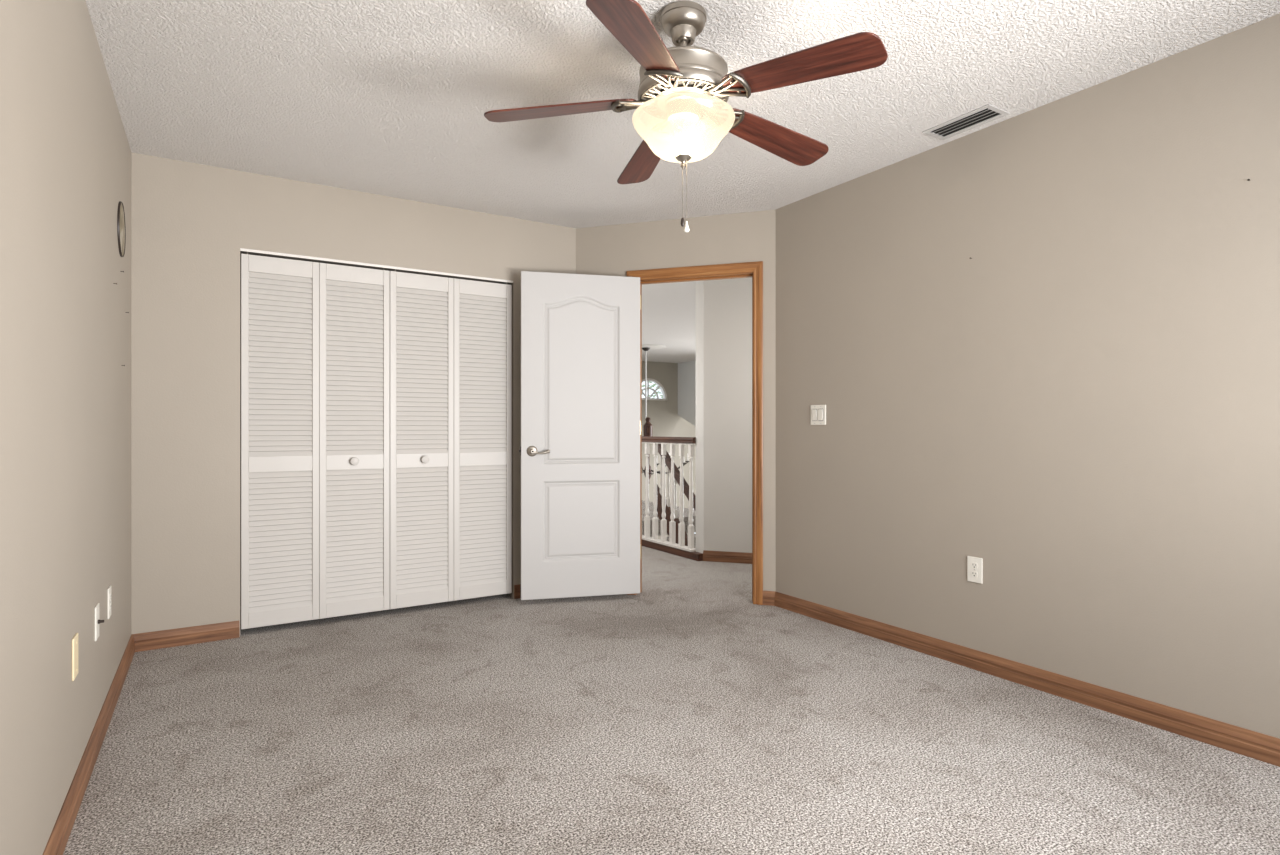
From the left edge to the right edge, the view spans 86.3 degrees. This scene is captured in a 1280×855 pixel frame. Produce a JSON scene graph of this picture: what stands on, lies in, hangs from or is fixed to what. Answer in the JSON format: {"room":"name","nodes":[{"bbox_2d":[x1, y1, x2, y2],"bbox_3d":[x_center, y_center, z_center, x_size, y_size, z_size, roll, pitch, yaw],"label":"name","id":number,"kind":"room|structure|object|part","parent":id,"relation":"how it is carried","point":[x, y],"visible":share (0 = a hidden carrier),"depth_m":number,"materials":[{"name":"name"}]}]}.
{"room":"empty bedroom","nodes":[
{"label":"empty bedroom","id":0,"kind":"room"},
{"bbox_2d":[0,0,130,854],"bbox_3d":[-1.447,-0.124,1.561,0.116,2.440,5.620,0,0,-32],"label":"wall","id":1,"kind":"structure","parent":0,"point":[65,151],"depth_m":1.75,"materials":[{"name":"paint"}]},
{"bbox_2d":[72,633,77,680],"bbox_3d":[-1.632,0.662,1.975,0.008,0.120,0.074,0,0,-32],"label":"blank plate","id":2,"kind":"object","parent":1,"relation":"attached to","point":[75,638],"visible":1,"depth_m":1.96,"materials":[{"name":"beige plastic"}]},
{"bbox_2d":[43,634,134,854],"bbox_3d":[-1.218,1.053,1.317,0.016,0.086,4.764,0,0,-32],"label":"baseboard","id":3,"kind":"structure","parent":1,"relation":"attached to","point":[58,839],"depth_m":2.11,"materials":[{"name":"brown wood"}]},
{"bbox_2d":[94,603,103,640],"bbox_3d":[-1.853,0.666,2.344,0.023,0.115,0.072,0,0,-32],"label":"cable plate","id":4,"kind":"object","parent":1,"relation":"attached to","point":[97,621],"visible":1,"depth_m":2.31,"materials":[{"name":"white plastic"}]},
{"bbox_3d":[-1.860,0.666,2.339,0.006,0.115,0.072,0,0,-32],"label":"plate","id":5,"kind":"part","parent":4,"relation":"part of","materials":[{"name":"white plastic"}]},
{"bbox_2d":[107,585,110,618],"bbox_3d":[-2.032,0.669,2.617,0.008,0.115,0.072,0,0,-32],"label":"wall outlet","id":6,"kind":"object","parent":1,"relation":"attached to","point":[109,588],"visible":1,"depth_m":2.60,"materials":[{"name":"white plastic"}]},
{"bbox_2d":[117,201,125,256],"bbox_3d":[-2.239,-0.855,2.949,0.008,0.234,0.234,0,0,-32],"label":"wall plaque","id":7,"kind":"object","parent":1,"relation":"attached to","point":[121,228],"visible":1,"depth_m":2.92,"materials":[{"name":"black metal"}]},
{"bbox_2d":[131,152,575,636],"bbox_3d":[-1.468,-0.124,4.035,2.465,2.440,0.115,0,0,-32],"label":"wall","id":8,"kind":"structure","parent":0,"point":[191,222],"depth_m":3.51,"materials":[{"name":"paint"}]},
{"bbox_2d":[132,621,238,651],"bbox_3d":[-2.287,1.053,3.449,0.455,0.086,0.015,0,0,-32],"label":"baseboard","id":9,"kind":"structure","parent":8,"relation":"attached to","point":[161,639],"depth_m":3.44,"materials":[{"name":"brown wood"}]},
{"bbox_2d":[241,252,389,628],"bbox_3d":[-1.778,0.066,3.786,0.749,1.993,0.057,0,0,-32],"label":"closet door","id":10,"kind":"structure","parent":8,"relation":"in","point":[315,336],"depth_m":3.77,"materials":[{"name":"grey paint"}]},
{"bbox_3d":[-1.944,0.073,3.699,0.374,1.977,0.028,0,0,-32],"label":"door","id":11,"kind":"part","parent":10,"relation":"part of","materials":[{"name":"grey paint"}]},
{"bbox_3d":[-1.626,0.073,3.897,0.374,1.977,0.028,0,0,-32],"label":"door","id":12,"kind":"part","parent":10,"relation":"part of","materials":[{"name":"grey paint"}]},
{"bbox_3d":[-1.618,0.191,3.869,0.047,0.047,0.030,0,0,-32],"label":"knob","id":13,"kind":"part","parent":10,"relation":"part of","materials":[{"name":"grey paint"}]},
{"bbox_2d":[240,248,512,282],"bbox_3d":[-1.455,-0.934,3.982,1.512,0.014,0.002,0,0,-32],"label":"door track","id":14,"kind":"object","parent":8,"relation":"attached to","point":[241,249],"visible":1,"depth_m":3.92,"materials":[{"name":"white paint"}]},
{"bbox_2d":[390,269,511,608],"bbox_3d":[-1.139,0.066,4.183,0.749,1.993,0.057,0,0,-32],"label":"closet door","id":15,"kind":"structure","parent":8,"relation":"in","point":[451,338],"depth_m":4.17,"materials":[{"name":"grey paint"}]},
{"bbox_3d":[-1.306,0.073,4.096,0.374,1.977,0.028,0,0,-32],"label":"door","id":16,"kind":"part","parent":15,"relation":"part of","materials":[{"name":"grey paint"}]},
{"bbox_3d":[-1.283,0.191,4.078,0.047,0.047,0.030,0,0,-32],"label":"knob","id":17,"kind":"part","parent":15,"relation":"part of","materials":[{"name":"grey paint"}]},
{"bbox_3d":[-0.988,0.073,4.295,0.374,1.977,0.028,0,0,-32],"label":"door","id":18,"kind":"part","parent":15,"relation":"part of","materials":[{"name":"grey paint"}]},
{"bbox_2d":[514,584,520,598],"bbox_3d":[-0.616,1.053,4.489,0.440,0.086,0.015,0,0,-32],"label":"baseboard","id":19,"kind":"structure","parent":8,"relation":"attached to","point":[517,588],"depth_m":4.38,"materials":[{"name":"brown wood"}]},
{"bbox_2d":[240,253,503,605],"bbox_3d":[-1.875,-0.124,4.605,2.376,2.440,0.081,0,0,-32],"label":"door frame","id":20,"kind":"structure","parent":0,"point":[240,253],"depth_m":4.20,"materials":[{"name":"white wood"}]},
{"bbox_2d":[642,361,695,538],"bbox_3d":[-0.866,1.251,13.313,8.600,5.190,0.121,0,0,-32],"label":"wall","id":21,"kind":"structure","parent":0,"point":[665,420],"depth_m":14.13,"materials":[{"name":"paint"}]},
{"bbox_2d":[642,347,652,435],"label":"chandelier","id":22,"kind":"object","parent":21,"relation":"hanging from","point":[647,428],"depth_m":11.34,"materials":[{"name":"black metal"}]},
{"bbox_3d":[0.098,-0.714,11.350,0.028,1.120,0.028,0,0,0],"label":"rod","id":23,"kind":"part","parent":22,"relation":"part of","materials":[{"name":"grey metal"}]},
{"bbox_2d":[642,454,659,483],"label":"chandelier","id":24,"kind":"object","parent":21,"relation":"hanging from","point":[650,470],"depth_m":11.32,"materials":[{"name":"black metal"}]},
{"bbox_2d":[642,378,666,400],"bbox_3d":[0.166,-0.778,13.926,0.890,0.445,0.090,0,0,-32],"label":"window","id":25,"kind":"structure","parent":21,"relation":"in","point":[656,382],"depth_m":13.99,"materials":[{"name":"white glass"}]},
{"bbox_2d":[678,453,689,468],"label":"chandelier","id":26,"kind":"object","parent":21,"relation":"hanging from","point":[687,461],"depth_m":11.45,"materials":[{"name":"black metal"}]},
{"bbox_2d":[63,501,1279,854],"bbox_3d":[-0.090,1.196,4.879,5.896,0.200,9.820,0,0,-32],"label":"floor","id":27,"kind":"structure","parent":0,"point":[684,714],"depth_m":2.33,"materials":[{"name":"carpet"}]},
{"bbox_2d":[642,436,702,560],"bbox_3d":[-0.115,0.513,6.644,0.120,1.205,2.415,0,0,-32],"label":"landing railing","id":28,"kind":"object","parent":27,"relation":"on","point":[670,546],"visible":0.38,"depth_m":5.99,"materials":[{"name":"white wood"}]},
{"bbox_3d":[-0.124,1.028,6.641,0.080,0.020,2.200,0,0,-32],"label":"shoe rail","id":29,"kind":"part","parent":28,"relation":"part of","materials":[{"name":"white paint"}]},
{"bbox_3d":[-0.116,0.108,6.647,0.064,0.052,2.200,0,0,-32],"label":"handrail","id":30,"kind":"part","parent":28,"relation":"part of","materials":[{"name":"brown wood"}]},
{"bbox_3d":[-0.104,1.077,6.589,0.070,0.078,2.310,0,0,-32],"label":"rail","id":31,"kind":"part","parent":28,"relation":"part of","materials":[{"name":"brown wood"}]},
{"bbox_2d":[576,209,775,590],"bbox_3d":[1.053,-0.124,4.202,3.081,2.440,0.115,0,0,18],"label":"wall","id":32,"kind":"structure","parent":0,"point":[609,250],"depth_m":4.32,"materials":[{"name":"paint"}]},
{"bbox_2d":[519,271,640,599],"bbox_3d":[-0.365,0.050,4.295,0.779,2.032,0.134,0,0,-10],"label":"door","id":33,"kind":"structure","parent":32,"relation":"attached to","point":[581,423],"depth_m":4.30,"materials":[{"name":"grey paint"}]},
{"bbox_3d":[-0.625,0.146,4.211,0.142,0.066,0.053,0,0,-14],"label":"handle","id":34,"kind":"part","parent":33,"relation":"part of","materials":[{"name":"silver metal"}]},
{"bbox_2d":[626,261,762,604],"bbox_3d":[0.357,0.035,4.422,0.889,2.123,0.152,0,0,18],"label":"door frame","id":35,"kind":"structure","parent":32,"relation":"attached to","point":[754,270],"depth_m":4.24,"materials":[{"name":"brown wood"}]},
{"bbox_3d":[-0.059,0.035,4.483,0.060,2.123,0.018,0,0,18],"label":"casing","id":36,"kind":"part","parent":35,"relation":"part of","materials":[{"name":"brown wood"}]},
{"bbox_3d":[0.337,-0.997,4.358,0.889,0.060,0.018,0,0,18],"label":"casing","id":37,"kind":"part","parent":35,"relation":"part of","materials":[{"name":"brown wood"}]},
{"bbox_3d":[0.732,0.035,4.233,0.060,2.123,0.018,0,0,18],"label":"casing","id":38,"kind":"part","parent":35,"relation":"part of","materials":[{"name":"brown wood"}]},
{"bbox_2d":[763,590,774,605],"bbox_3d":[0.795,1.053,4.215,0.080,0.086,0.015,0,0,18],"label":"baseboard","id":39,"kind":"structure","parent":32,"relation":"attached to","point":[768,596],"depth_m":4.21,"materials":[{"name":"brown wood"}]},
{"bbox_2d":[85,0,1279,362],"bbox_3d":[1.372,-1.419,7.497,11.146,0.150,12.720,0,0,-32],"label":"ceiling","id":40,"kind":"structure","parent":0,"point":[391,98],"depth_m":2.68,"materials":[{"name":"white paint"}]},
{"bbox_2d":[642,345,665,348],"bbox_3d":[0.158,-1.331,11.350,0.540,0.022,0.540,0,0,0],"label":"ceiling medallion","id":41,"kind":"object","parent":40,"relation":"attached to","point":[643,346],"visible":0.73,"depth_m":11.20,"materials":[{"name":"white paint"}]},
{"bbox_2d":[484,0,887,231],"bbox_3d":[0.096,-0.987,2.223,1.202,0.712,1.246,0,0,0],"label":"ceiling fan","id":42,"kind":"object","parent":40,"relation":"hanging from","point":[682,113],"visible":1,"depth_m":2.11,"materials":[{"name":"brown wood"}]},
{"bbox_3d":[-0.257,-1.037,2.230,0.498,0.006,0.141,-5,12,2],"label":"fan blade","id":43,"kind":"part","parent":42,"relation":"part of","materials":[{"name":"brown wood"}]},
{"bbox_3d":[-0.014,-1.060,2.221,0.165,0.037,0.123,-5,12,2],"label":"blade arm","id":44,"kind":"part","parent":42,"relation":"part of","materials":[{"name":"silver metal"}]},
{"bbox_3d":[0.006,-1.037,1.843,0.141,0.006,0.498,13,9,19],"label":"fan blade","id":45,"kind":"part","parent":42,"relation":"part of","materials":[{"name":"brown wood"}]},
{"bbox_3d":[0.031,-1.037,2.599,0.141,0.006,0.498,-12,-1,-17],"label":"fan blade","id":46,"kind":"part","parent":42,"relation":"part of","materials":[{"name":"brown wood"}]},
{"bbox_3d":[0.089,-1.060,2.071,0.123,0.037,0.165,13,9,19],"label":"blade arm","id":47,"kind":"part","parent":42,"relation":"part of","materials":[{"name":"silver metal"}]},
{"bbox_3d":[0.138,-0.758,2.211,0.003,0.164,0.002,0,0,0],"label":"pull chain","id":48,"kind":"part","parent":42,"relation":"part of","materials":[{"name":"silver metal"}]},
{"bbox_3d":[0.141,-0.946,2.217,0.333,0.134,0.333,0,0,0],"label":"lamp shade","id":49,"kind":"part","parent":42,"relation":"part of","materials":[{"name":"white glass"}]},
{"bbox_3d":[0.150,-0.769,2.209,0.003,0.214,0.002,0,0,0],"label":"pull chain","id":50,"kind":"part","parent":42,"relation":"part of","materials":[{"name":"silver metal"}]},
{"bbox_3d":[0.264,-1.060,2.122,0.165,0.037,0.123,6,-8,38],"label":"blade arm","id":51,"kind":"part","parent":42,"relation":"part of","materials":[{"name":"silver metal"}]},
{"bbox_3d":[0.269,-1.060,2.305,0.165,0.037,0.123,6,-15,-34],"label":"blade arm","id":52,"kind":"part","parent":42,"relation":"part of","materials":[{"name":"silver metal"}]},
{"bbox_3d":[0.470,-1.037,2.440,0.498,0.006,0.141,6,-15,-34],"label":"fan blade","id":53,"kind":"part","parent":42,"relation":"part of","materials":[{"name":"brown wood"}]},
{"bbox_3d":[0.455,-1.037,1.973,0.498,0.006,0.141,6,-8,38],"label":"fan blade","id":54,"kind":"part","parent":42,"relation":"part of","materials":[{"name":"brown wood"}]},
{"bbox_2d":[922,104,1009,139],"bbox_3d":[1.431,-1.338,3.009,0.155,0.012,0.318,0,0,-32],"label":"ceiling vent","id":55,"kind":"object","parent":40,"relation":"in","point":[985,114],"visible":1,"depth_m":3.00,"materials":[{"name":"grey metal"}]},
{"bbox_2d":[678,361,695,425],"bbox_3d":[1.507,-0.299,13.247,0.140,2.090,2.500,0,0,-32],"label":"wall","id":56,"kind":"structure","parent":0,"point":[686,371],"depth_m":13.97,"materials":[{"name":"paint"}]},
{"bbox_2d":[696,277,751,552],"bbox_3d":[1.328,1.251,5.403,1.835,5.190,0.073,0,0,18],"label":"wall","id":57,"kind":"structure","parent":0,"point":[723,306],"depth_m":5.57,"materials":[{"name":"paint"}]},
{"bbox_2d":[703,550,751,563],"bbox_3d":[1.353,1.053,5.349,1.754,0.086,0.016,0,0,18],"label":"baseboard","id":58,"kind":"structure","parent":57,"relation":"attached to","point":[713,556],"depth_m":5.55,"materials":[{"name":"brown wood"}]},
{"bbox_2d":[776,13,1279,738],"bbox_3d":[1.902,-0.124,2.605,0.116,2.440,3.852,0,0,-32],"label":"wall","id":59,"kind":"structure","parent":0,"point":[1083,406],"depth_m":2.78,"materials":[{"name":"paint"}]},
{"bbox_2d":[811,405,825,424],"bbox_3d":[1.017,-0.072,3.906,0.013,0.114,0.115,0,0,-32],"label":"light switch","id":60,"kind":"object","parent":59,"relation":"attached to","point":[818,412],"visible":1,"depth_m":3.90,"materials":[{"name":"white plastic"}]},
{"bbox_2d":[967,556,982,583],"bbox_3d":[1.520,0.646,3.102,0.008,0.115,0.072,0,0,-32],"label":"wall outlet","id":61,"kind":"object","parent":59,"relation":"attached to","point":[974,564],"visible":1,"depth_m":3.10,"materials":[{"name":"white plastic"}]},
{"bbox_2d":[971,562,977,568],"bbox_3d":[1.521,0.626,3.102,0.007,0.027,0.033,0,0,-32],"label":"socket","id":62,"kind":"object","parent":61,"relation":"attached to","point":[974,565],"depth_m":3.10,"materials":[{"name":"white plastic"}]},
{"bbox_2d":[971,571,977,576],"bbox_3d":[1.521,0.665,3.102,0.007,0.027,0.033,0,0,-32],"label":"socket","id":63,"kind":"object","parent":61,"relation":"attached to","point":[973,573],"depth_m":3.10,"materials":[{"name":"white plastic"}]},
{"bbox_2d":[774,591,1279,766],"bbox_3d":[1.821,1.053,2.613,0.016,0.086,3.752,0,0,-32],"label":"baseboard","id":64,"kind":"structure","parent":59,"relation":"attached to","point":[1249,743],"depth_m":2.76,"materials":[{"name":"brown wood"}]},
{"bbox_3d":[1.438,3.896,9.612,8.600,0.100,8.800,0,0,-32],"label":"floor","id":65,"kind":"structure","parent":0,"visible":0},
{"bbox_2d":[657,444,695,547],"bbox_3d":[1.421,2.103,6.980,0.950,3.985,3.250,0,0,-32],"label":"staircase","id":66,"kind":"structure","parent":65,"relation":"on","point":[667,456],"depth_m":7.86,"materials":[{"name":"wood"}]},
{"bbox_3d":[1.043,1.531,6.745,0.060,2.840,3.250,0,0,-32],"label":"handrail","id":67,"kind":"part","parent":66,"relation":"part of","materials":[{"name":"brown wood"}]},
{"label":"outside","id":68,"kind":"structure","parent":0,"visible":0},
{"bbox_2d":[642,381,662,397],"bbox_3d":[-0.935,0.741,17.707,4.546,6.232,4.645,0,0,0],"label":"tree","id":69,"kind":"object","parent":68,"point":[643,385],"visible":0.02,"depth_m":17.69,"materials":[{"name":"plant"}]}
]}

